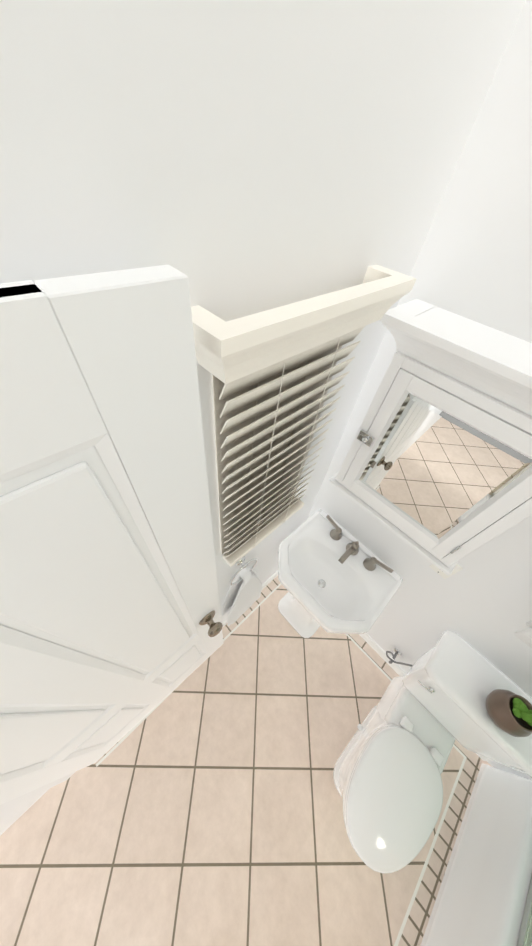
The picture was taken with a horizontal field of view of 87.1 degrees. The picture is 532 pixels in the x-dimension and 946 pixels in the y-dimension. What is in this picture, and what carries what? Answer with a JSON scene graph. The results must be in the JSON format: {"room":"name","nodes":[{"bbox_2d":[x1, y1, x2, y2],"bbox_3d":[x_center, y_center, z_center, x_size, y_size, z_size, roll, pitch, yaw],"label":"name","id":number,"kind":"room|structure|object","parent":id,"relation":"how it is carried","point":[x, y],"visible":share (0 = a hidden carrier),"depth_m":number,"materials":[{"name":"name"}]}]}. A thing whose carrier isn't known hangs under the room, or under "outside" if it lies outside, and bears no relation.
{"room":"bathroom","nodes":[
{"label":"bathroom","id":0,"kind":"room"},
{"bbox_2d":[0,772,74,811],"bbox_3d":[-0.040,1.334,-0.044,0.120,2.610,2.287,-34,62,-30],"label":"wall","id":1,"kind":"structure","parent":0,"point":[6,805],"depth_m":0.95,"materials":[{"name":"white paint"}]},
{"bbox_2d":[0,575,491,945],"bbox_3d":[-0.152,2.174,1.013,3.307,0.100,2.487,-34,62,-30],"label":"floor","id":2,"kind":"structure","parent":0,"point":[201,804],"depth_m":1.33,"materials":[{"name":"tile"}]},
{"bbox_2d":[278,509,402,637],"bbox_3d":[0.284,0.701,1.627,0.435,0.909,0.530,-34,62,-30],"label":"pedestal sink","id":3,"kind":"object","parent":2,"relation":"on","point":[334,576],"visible":1,"depth_m":1.37,"materials":[{"name":"white ceramic"}]},
{"bbox_2d":[333,631,531,873],"bbox_3d":[0.660,1.281,1.271,0.818,0.797,0.495,-34,62,-30],"label":"toilet","id":4,"kind":"object","parent":2,"relation":"on","point":[420,718],"visible":1,"depth_m":1.18,"materials":[{"name":"white ceramic"}]},
{"bbox_2d":[486,689,531,736],"bbox_3d":[0.896,0.871,1.019,0.135,0.154,0.135,-34,62,-30],"label":"plant pot","id":5,"kind":"object","parent":4,"relation":"on","point":[509,712],"visible":1,"depth_m":0.99,"materials":[{"name":"brown ceramic"}]},
{"bbox_2d":[420,764,531,945],"bbox_3d":[0.961,2.104,0.924,1.509,0.350,0.750,-34,62,-30],"label":"bathtub","id":6,"kind":"object","parent":2,"relation":"on","point":[481,898],"visible":0.92,"depth_m":1.21,"materials":[{"name":"white ceramic"}]},
{"bbox_2d":[517,875,531,945],"bbox_3d":[0.856,1.343,0.327,1.509,1.508,0.046,-34,62,-30],"label":"shower door frame","id":7,"kind":"object","parent":6,"relation":"on","point":[524,924],"depth_m":1.04,"materials":[{"name":"silver metal"}]},
{"bbox_2d":[0,0,525,835],"bbox_3d":[-0.872,0.623,0.432,3.207,2.610,0.100,-34,62,-30],"label":"wall","id":8,"kind":"structure","parent":0,"point":[236,158],"depth_m":0.31,"materials":[{"name":"white paint"}]},
{"bbox_2d":[0,265,223,804],"bbox_3d":[-0.455,0.659,0.830,0.802,2.024,0.109,-32,61,-29],"label":"door","id":9,"kind":"structure","parent":8,"relation":"in","point":[111,633],"depth_m":0.37,"materials":[{"name":"white wood"}]},
{"bbox_2d":[230,556,256,584],"bbox_3d":[-0.107,0.442,1.287,0.165,0.182,0.040,-34,62,-30],"label":"towel ring","id":10,"kind":"object","parent":8,"relation":"attached to","point":[241,562],"visible":0.9,"depth_m":1.23,"materials":[{"name":"silver metal"}]},
{"bbox_2d":[222,568,261,625],"bbox_3d":[-0.126,0.670,1.562,0.265,0.606,0.075,-34,62,-30],"label":"hand towel","id":11,"kind":"object","parent":10,"relation":"hanging from","point":[243,595],"visible":1,"depth_m":1.50,"materials":[{"name":"white fabric"}]},
{"bbox_2d":[222,570,277,627],"bbox_3d":[-0.366,1.055,1.791,1.500,0.078,0.014,-34,62,-30],"label":"baseboard","id":12,"kind":"structure","parent":8,"relation":"attached to","point":[275,574],"depth_m":2.03,"materials":[{"name":"white"}]},
{"bbox_2d":[191,265,415,566],"bbox_3d":[0.051,-0.034,0.781,0.492,0.838,0.094,-34,62,-30],"label":"window blinds","id":13,"kind":"object","parent":8,"relation":"attached to","point":[273,371],"visible":1,"depth_m":0.58,"materials":[{"name":"beige"}]},
{"bbox_2d":[307,0,531,779],"bbox_3d":[1.137,0.536,0.767,0.100,2.610,2.487,-34,62,-30],"label":"wall","id":14,"kind":"structure","parent":0,"point":[474,261],"depth_m":0.70,"materials":[{"name":"white paint"}]},
{"bbox_2d":[360,633,492,761],"bbox_3d":[0.707,1.136,1.865,0.014,0.078,1.527,-34,62,-30],"label":"baseboard","id":15,"kind":"structure","parent":14,"relation":"attached to","point":[381,652],"depth_m":1.82,"materials":[{"name":"white"}]},
{"bbox_2d":[329,299,531,575],"bbox_3d":[0.508,-0.042,0.828,0.181,0.638,0.590,-34,62,-30],"label":"medicine cabinet","id":16,"kind":"object","parent":14,"relation":"attached to","point":[436,469],"visible":1,"depth_m":0.72,"materials":[{"name":"white wood"}]},
{"bbox_2d":[429,564,462,578],"bbox_3d":[0.714,0.377,1.115,0.009,0.116,0.072,-34,62,-30],"label":"outlet","id":17,"kind":"object","parent":14,"relation":"attached to","point":[457,568],"visible":0.44,"depth_m":1.13,"materials":[{"name":"white plastic"}]},
{"bbox_2d":[525,912,531,945],"bbox_3d":[1.101,1.171,0.523,0.748,1.437,0.070,-34,62,-30],"label":"shower door","id":18,"kind":"structure","parent":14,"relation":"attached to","point":[528,942],"depth_m":1.01,"materials":[{"name":"clear glass"}]},
{"bbox_3d":[0.986,0.441,0.546,0.243,0.309,0.626,-34,62,-30],"label":"shelf","id":19,"kind":"object","parent":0,"visible":0},
{"bbox_2d":[515,621,531,647],"bbox_3d":[0.883,0.440,0.728,0.051,0.359,0.175,-34,62,-30],"label":"hanging towel","id":20,"kind":"object","parent":19,"relation":"hanging from","point":[525,636],"visible":1,"depth_m":0.87,"materials":[{"name":"white fabric"}]}
]}

